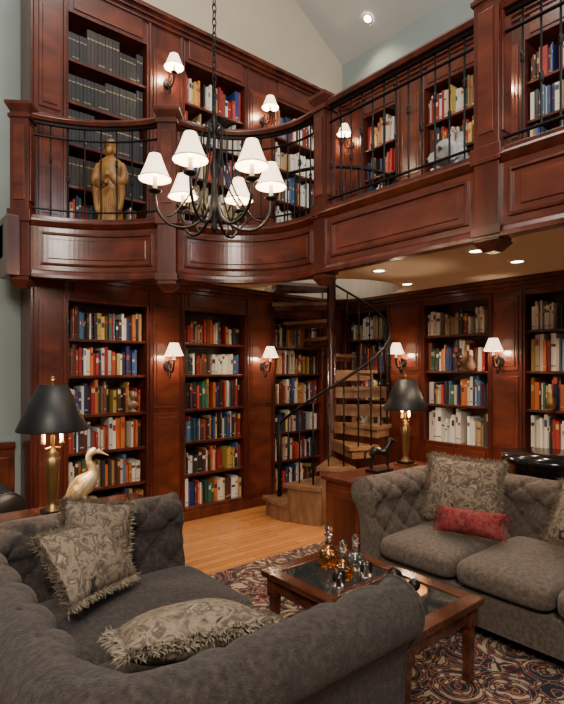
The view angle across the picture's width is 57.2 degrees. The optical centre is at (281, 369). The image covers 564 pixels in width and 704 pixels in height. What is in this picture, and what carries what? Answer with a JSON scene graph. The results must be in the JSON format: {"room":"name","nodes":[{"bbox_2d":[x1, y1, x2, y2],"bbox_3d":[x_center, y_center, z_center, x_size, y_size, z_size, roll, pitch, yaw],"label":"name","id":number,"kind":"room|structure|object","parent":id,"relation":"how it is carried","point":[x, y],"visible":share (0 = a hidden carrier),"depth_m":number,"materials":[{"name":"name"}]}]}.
{"room":"home library","nodes":[
{"label":"home library","id":0,"kind":"room"},
{"bbox_2d":[0,0,341,495],"bbox_3d":[-2.166,-2.700,5.304,7.900,8.700,0.150,0,0,-40],"label":"wall","id":1,"kind":"structure","parent":0,"point":[279,33],"depth_m":6.12,"materials":[{"name":"paint"}]},
{"bbox_2d":[0,441,14,491],"bbox_3d":[-3.819,1.160,3.773,3.400,0.980,0.070,0,0,-40],"label":"trim","id":2,"kind":"structure","parent":1,"relation":"attached to","point":[7,449],"depth_m":4.81,"materials":[{"name":"brown wood"}]},
{"bbox_2d":[182,505,325,574],"bbox_3d":[0.447,1.700,2.190,7.900,0.100,7.980,0,0,-40],"label":"floor","id":3,"kind":"structure","parent":0,"point":[213,544],"depth_m":5.03,"materials":[{"name":"brown wood"}]},
{"bbox_2d":[0,483,25,513],"bbox_3d":[-2.510,1.258,3.731,1.020,0.785,0.913,0,0,-40],"label":"armchair","id":4,"kind":"object","parent":3,"relation":"on","point":[10,501],"visible":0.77,"depth_m":3.67,"materials":[{"name":"black leather"}]},
{"bbox_2d":[0,492,145,522],"bbox_3d":[-1.524,1.275,3.154,1.520,0.750,0.450,0,0,-40],"label":"console table","id":5,"kind":"object","parent":3,"relation":"on","point":[9,516],"visible":0.05,"depth_m":3.31,"materials":[{"name":"brown wood"}]},
{"bbox_2d":[15,376,88,515],"bbox_3d":[-1.405,0.468,3.168,0.412,0.864,0.412,0,0,-40],"label":"table lamp","id":6,"kind":"object","parent":5,"relation":"on","point":[52,408],"visible":0.99,"depth_m":3.08,"materials":[{"name":"black fabric"}]},
{"bbox_2d":[60,447,108,506],"bbox_3d":[-1.282,0.701,3.336,0.268,0.402,0.176,0,0,-40],"label":"heron figurine","id":7,"kind":"object","parent":5,"relation":"on","point":[83,484],"visible":0.7,"depth_m":3.29,"materials":[{"name":"beige ceramic"}]},
{"bbox_2d":[21,279,342,521],"bbox_3d":[-0.782,0.350,6.027,4.050,2.600,0.440,0,0,-40],"label":"bookcase","id":8,"kind":"object","parent":3,"relation":"on","point":[45,305],"visible":0.59,"depth_m":5.53,"materials":[{"name":"brown wood"}]},
{"bbox_2d":[127,391,138,412],"bbox_3d":[-1.520,0.320,5.266,0.111,0.220,0.084,0,0,-10],"label":"bust","id":9,"kind":"object","parent":8,"relation":"on","point":[132,404],"visible":1,"depth_m":5.24,"materials":[{"name":"brown ceramic"}]},
{"bbox_2d":[163,343,183,377],"bbox_3d":[-1.135,-0.096,5.382,0.206,0.368,0.253,0,0,-40],"label":"wall sconce","id":10,"kind":"object","parent":8,"relation":"attached to","point":[173,349],"visible":1,"depth_m":5.33,"materials":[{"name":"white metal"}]},
{"bbox_2d":[68,307,317,506],"bbox_3d":[-0.843,0.453,6.045,3.290,2.115,0.256,0,0,-40],"label":"books","id":11,"kind":"object","parent":8,"relation":"in","point":[93,396],"visible":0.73,"depth_m":5.80,"materials":[{"name":"paper"}]},
{"bbox_2d":[260,346,278,376],"bbox_3d":[-0.155,-0.096,6.205,0.206,0.368,0.253,0,0,-40],"label":"wall sconce","id":12,"kind":"object","parent":8,"relation":"attached to","point":[270,352],"visible":1,"depth_m":6.16,"materials":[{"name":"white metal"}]},
{"bbox_2d":[296,362,302,373],"bbox_3d":[0.233,-0.030,6.723,0.096,0.160,0.096,0,0,-40],"label":"vase","id":13,"kind":"object","parent":8,"relation":"on","point":[299,368],"visible":1,"depth_m":6.69,"materials":[{"name":"gold metal"}]},
{"bbox_2d":[262,165,398,526],"bbox_3d":[0.627,-0.275,6.156,1.539,3.850,1.545,0,0,17],"label":"spiral staircase","id":14,"kind":"structure","parent":3,"relation":"on","point":[304,503],"depth_m":5.89,"materials":[{"name":"brown wood"}]},
{"bbox_2d":[209,541,563,703],"bbox_3d":[0.422,1.645,2.802,3.650,0.007,3.350,0,0,-40],"label":"rug","id":15,"kind":"object","parent":3,"relation":"on","point":[506,671],"visible":0.02,"depth_m":2.87,"materials":[{"name":"multicoloured carpet"}]},
{"bbox_2d":[0,492,424,703],"bbox_3d":[-0.598,1.210,2.227,1.303,0.865,1.990,0,0,-40],"label":"loveseat","id":16,"kind":"object","parent":15,"relation":"on","point":[353,649],"visible":0.82,"depth_m":1.69,"materials":[{"name":"grey fabric"}]},
{"bbox_2d":[26,523,141,621],"bbox_3d":[-0.943,0.920,2.521,0.311,0.385,0.581,0,0,19],"label":"throw pillow","id":17,"kind":"object","parent":16,"relation":"on","point":[85,563],"visible":0.87,"depth_m":2.41,"materials":[{"name":"fabric"}]},
{"bbox_2d":[53,493,136,581],"bbox_3d":[-0.972,0.872,2.709,0.178,0.492,0.546,0,0,40],"label":"throw pillow","id":18,"kind":"object","parent":16,"relation":"on","point":[116,515],"visible":0.55,"depth_m":2.73,"materials":[{"name":"fabric"}]},
{"bbox_2d":[97,598,281,670],"bbox_3d":[-0.344,0.945,1.885,0.607,0.208,0.468,0,0,-25],"label":"throw pillow","id":19,"kind":"object","parent":16,"relation":"on","point":[173,633],"visible":0.98,"depth_m":1.75,"materials":[{"name":"fabric"}]},
{"bbox_2d":[261,546,483,703],"bbox_3d":[0.471,1.421,2.915,0.670,0.441,1.060,0,0,-40],"label":"coffee table","id":20,"kind":"object","parent":15,"relation":"on","point":[302,581],"visible":0.53,"depth_m":2.81,"materials":[{"name":"brown wood"}]},
{"bbox_2d":[317,524,338,567],"bbox_3d":[0.286,1.075,3.190,0.136,0.247,0.136,0,0,-40],"label":"decanter","id":21,"kind":"object","parent":20,"relation":"on","point":[328,555],"visible":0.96,"depth_m":3.15,"materials":[{"name":"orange glass"}]},
{"bbox_2d":[332,570,344,588],"bbox_3d":[0.315,1.167,2.876,0.074,0.080,0.074,0,0,-40],"label":"glass","id":22,"kind":"object","parent":20,"relation":"on","point":[338,576],"visible":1,"depth_m":2.85,"materials":[{"name":"clear glass"}]},
{"bbox_2d":[333,540,353,580],"bbox_3d":[0.355,1.096,3.000,0.122,0.222,0.122,0,0,-40],"label":"decanter","id":23,"kind":"object","parent":20,"relation":"on","point":[342,563],"visible":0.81,"depth_m":2.98,"materials":[{"name":"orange glass"}]},
{"bbox_2d":[347,534,363,571],"bbox_3d":[0.445,1.102,3.141,0.116,0.210,0.116,0,0,-40],"label":"decanter","id":24,"kind":"object","parent":20,"relation":"on","point":[354,557],"visible":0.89,"depth_m":3.12,"materials":[{"name":"clear glass"}]},
{"bbox_2d":[360,561,372,579],"bbox_3d":[0.490,1.167,3.009,0.074,0.080,0.074,0,0,-40],"label":"glass","id":25,"kind":"object","parent":20,"relation":"on","point":[365,566],"visible":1,"depth_m":2.98,"materials":[{"name":"clear glass"}]},
{"bbox_2d":[387,567,420,590],"bbox_3d":[0.669,1.165,2.884,0.150,0.084,0.204,0,0,-11],"label":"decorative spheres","id":26,"kind":"object","parent":20,"relation":"on","point":[414,582],"visible":0.41,"depth_m":2.83,"materials":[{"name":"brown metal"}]},
{"bbox_2d":[321,460,428,552],"bbox_3d":[0.957,1.271,4.615,1.220,0.742,0.500,0,0,-40],"label":"base cabinet","id":27,"kind":"object","parent":15,"relation":"on","point":[342,514],"visible":0.2,"depth_m":4.28,"materials":[{"name":"brown wood"}]},
{"bbox_2d":[364,436,395,473],"bbox_3d":[0.869,0.743,4.574,0.246,0.315,0.174,0,0,-40],"label":"horse figurine","id":28,"kind":"object","parent":27,"relation":"on","point":[375,451],"visible":1,"depth_m":4.55,"materials":[{"name":"brown metal"}]},
{"bbox_2d":[383,374,427,467],"bbox_3d":[1.164,0.468,4.867,0.412,0.864,0.412,0,0,-40],"label":"table lamp","id":29,"kind":"object","parent":27,"relation":"on","point":[405,395],"visible":1,"depth_m":4.78,"materials":[{"name":"black fabric"}]},
{"bbox_2d":[351,465,563,660],"bbox_3d":[1.654,1.210,3.320,1.113,0.865,2.290,0,0,-40],"label":"sofa","id":30,"kind":"object","parent":15,"relation":"on","point":[520,579],"visible":0.79,"depth_m":3.39,"materials":[{"name":"grey fabric"}]},
{"bbox_2d":[418,450,509,529],"bbox_3d":[1.331,0.881,3.810,0.643,0.535,0.209,0,0,32],"label":"throw pillow","id":31,"kind":"object","parent":30,"relation":"on","point":[453,481],"visible":0.77,"depth_m":3.75,"materials":[{"name":"fabric"}]},
{"bbox_2d":[433,505,510,541],"bbox_3d":[1.271,1.032,3.495,0.504,0.175,0.154,0,0,39],"label":"lumbar pillow","id":32,"kind":"object","parent":30,"relation":"on","point":[488,525],"visible":1,"depth_m":3.43,"materials":[{"name":"red fabric"}]},
{"bbox_2d":[539,478,563,549],"bbox_3d":[1.847,0.911,3.120,0.218,0.485,0.558,0,0,-31],"label":"throw pillow","id":33,"kind":"object","parent":30,"relation":"on","point":[553,532],"visible":1,"depth_m":3.24,"materials":[{"name":"fabric"}]},
{"bbox_2d":[343,270,563,470],"bbox_3d":[2.866,0.350,5.016,0.440,2.600,6.000,0,0,-40],"label":"bookcase","id":34,"kind":"object","parent":3,"relation":"on","point":[510,301],"visible":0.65,"depth_m":5.85,"materials":[{"name":"brown wood"}]},
{"bbox_2d":[391,343,406,372],"bbox_3d":[1.414,-0.146,6.330,0.253,0.368,0.206,0,0,-40],"label":"wall sconce","id":35,"kind":"object","parent":34,"relation":"attached to","point":[396,348],"visible":0.92,"depth_m":6.28,"materials":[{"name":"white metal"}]},
{"bbox_2d":[351,300,563,448],"bbox_3d":[2.434,0.058,5.612,0.256,1.565,4.338,0,0,-40],"label":"books","id":36,"kind":"object","parent":34,"relation":"in","point":[547,350],"visible":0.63,"depth_m":5.83,"materials":[{"name":"paper"}]},
{"bbox_2d":[455,352,462,370],"bbox_3d":[2.010,-0.100,5.866,0.112,0.220,0.084,0,0,-11],"label":"bust","id":37,"kind":"object","parent":34,"relation":"on","point":[459,363],"visible":1,"depth_m":5.84,"materials":[{"name":"brown wood"}]},
{"bbox_2d":[467,356,475,370],"bbox_3d":[2.107,-0.070,5.750,0.096,0.160,0.096,0,0,-40],"label":"vase","id":38,"kind":"object","parent":34,"relation":"on","point":[471,365],"visible":1,"depth_m":5.72,"materials":[{"name":"brown ceramic"}]},
{"bbox_2d":[483,338,504,373],"bbox_3d":[2.211,-0.146,5.380,0.253,0.368,0.206,0,0,-40],"label":"wall sconce","id":39,"kind":"object","parent":34,"relation":"attached to","point":[493,344],"visible":1,"depth_m":5.33,"materials":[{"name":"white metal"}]},
{"bbox_2d":[545,392,556,410],"bbox_3d":[2.653,0.310,5.099,0.108,0.180,0.108,0,0,-40],"label":"vase","id":40,"kind":"object","parent":34,"relation":"on","point":[551,403],"visible":1,"depth_m":5.07,"materials":[{"name":"gold metal"}]},
{"bbox_2d":[502,448,563,480],"bbox_3d":[2.226,1.175,4.270,0.760,0.950,0.760,0,0,-40],"label":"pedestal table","id":41,"kind":"object","parent":3,"relation":"on","point":[543,463],"visible":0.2,"depth_m":4.09,"materials":[{"name":"black paint"}]},
{"bbox_2d":[0,225,563,300],"bbox_3d":[1.223,-1.095,3.754,4.700,0.280,6.580,0,0,-40],"label":"ceiling","id":42,"kind":"structure","parent":0,"point":[543,251],"depth_m":4.91,"materials":[{"name":"paint"}]},
{"bbox_2d":[91,138,128,219],"bbox_3d":[-1.622,-1.711,4.868,0.300,0.962,0.275,0,0,-40],"label":"saint statue","id":43,"kind":"object","parent":42,"relation":"on","point":[108,162],"visible":0.63,"depth_m":4.82,"materials":[{"name":"brown wood"}]},
{"bbox_2d":[21,0,342,224],"bbox_3d":[-0.782,-2.487,6.027,4.050,2.485,0.440,0,0,-40],"label":"bookcase","id":44,"kind":"object","parent":42,"relation":"on","point":[141,28],"visible":0.3,"depth_m":5.36,"materials":[{"name":"brown wood"}]},
{"bbox_2d":[163,52,183,93],"bbox_3d":[-1.135,-3.086,5.382,0.206,0.368,0.253,0,0,-40],"label":"wall sconce","id":45,"kind":"object","parent":44,"relation":"attached to","point":[173,64],"visible":1,"depth_m":5.40,"materials":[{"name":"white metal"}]},
{"bbox_2d":[68,29,313,222],"bbox_3d":[-0.844,-2.341,6.043,3.286,1.943,0.256,0,0,-40],"label":"books","id":46,"kind":"object","parent":44,"relation":"in","point":[96,50],"visible":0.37,"depth_m":5.29,"materials":[{"name":"paper"}]},
{"bbox_2d":[260,95,278,127],"bbox_3d":[-0.155,-3.086,6.205,0.206,0.368,0.253,0,0,-40],"label":"wall sconce","id":47,"kind":"object","parent":44,"relation":"attached to","point":[270,105],"visible":0.9,"depth_m":6.23,"materials":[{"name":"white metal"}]},
{"bbox_2d":[0,0,563,292],"bbox_3d":[0.706,-1.520,3.353,6.536,1.680,1.607,0,0,32],"label":"balcony railing","id":48,"kind":"object","parent":42,"relation":"attached to","point":[505,190],"visible":0.93,"depth_m":4.14,"materials":[{"name":"brown wood"}]},
{"bbox_2d":[371,269,386,272],"bbox_3d":[0.930,-0.950,4.958,0.150,0.006,0.150,0,0,-40],"label":"recessed light","id":49,"kind":"object","parent":42,"relation":"in","point":[375,270],"visible":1,"depth_m":4.94,"materials":[{"name":"paint"}]},
{"bbox_2d":[400,283,413,285],"bbox_3d":[1.389,-0.950,5.734,0.150,0.006,0.150,0,0,-40],"label":"recessed light","id":50,"kind":"object","parent":42,"relation":"in","point":[402,284],"visible":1,"depth_m":5.75,"materials":[{"name":"paint"}]},
{"bbox_2d":[428,122,467,168],"bbox_3d":[1.232,-1.625,3.751,0.385,0.410,0.400,0,0,-4],"label":"sculpture","id":51,"kind":"object","parent":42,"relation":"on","point":[442,146],"visible":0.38,"depth_m":3.61,"materials":[{"name":"grey stone"}]},
{"bbox_2d":[343,0,563,200],"bbox_3d":[2.866,-2.487,5.016,0.440,2.485,6.000,0,0,-40],"label":"bookcase","id":52,"kind":"object","parent":42,"relation":"on","point":[550,19],"visible":0.34,"depth_m":6.20,"materials":[{"name":"brown wood"}]},
{"bbox_2d":[337,123,353,153],"bbox_3d":[0.861,-3.126,6.989,0.253,0.368,0.206,0,0,-40],"label":"wall sconce","id":53,"kind":"object","parent":52,"relation":"attached to","point":[345,128],"visible":0.78,"depth_m":6.99,"materials":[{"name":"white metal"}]},
{"bbox_2d":[367,39,563,191],"bbox_3d":[2.531,-2.348,5.497,0.256,1.955,4.038,0,0,-40],"label":"books","id":54,"kind":"object","parent":52,"relation":"in","point":[550,54],"visible":0.17,"depth_m":5.85,"materials":[{"name":"paper"}]},
{"bbox_2d":[466,249,482,253],"bbox_3d":[1.554,-0.950,4.137,0.150,0.006,0.150,0,0,-40],"label":"recessed light","id":55,"kind":"object","parent":42,"relation":"in","point":[472,251],"visible":0.75,"depth_m":4.15,"materials":[{"name":"paint"}]},
{"bbox_2d":[508,260,526,263],"bbox_3d":[2.065,-0.950,4.540,0.150,0.006,0.150,0,0,-40],"label":"recessed light","id":56,"kind":"object","parent":42,"relation":"in","point":[512,261],"visible":1,"depth_m":4.53,"materials":[{"name":"paint"}]},
{"bbox_2d":[295,0,447,65],"bbox_3d":[0.447,-5.755,2.190,8.200,2.524,7.980,0,0,-40],"label":"ceiling","id":57,"kind":"structure","parent":0,"point":[340,24],"depth_m":7.10,"materials":[{"name":"paint"}]},
{"bbox_2d":[138,0,286,238],"bbox_3d":[-0.374,-3.757,2.906,0.740,5.975,0.828,0,0,-43],"label":"chandelier","id":58,"kind":"object","parent":57,"relation":"hanging from","point":[189,153],"visible":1,"depth_m":2.88,"materials":[{"name":"white fabric"}]},
{"bbox_2d":[362,13,372,24],"bbox_3d":[1.156,-4.746,6.988,0.149,0.080,0.132,0,0,43],"label":"recessed light","id":59,"kind":"object","parent":57,"relation":"in","point":[367,18],"visible":1,"depth_m":6.98,"materials":[{"name":"paint"}]},
{"bbox_2d":[342,0,473,460],"bbox_3d":[3.530,-1.475,4.777,0.150,6.250,7.980,0,0,-40],"label":"wall","id":60,"kind":"structure","parent":0,"point":[450,14],"depth_m":6.90,"materials":[{"name":"paint"}]}
]}

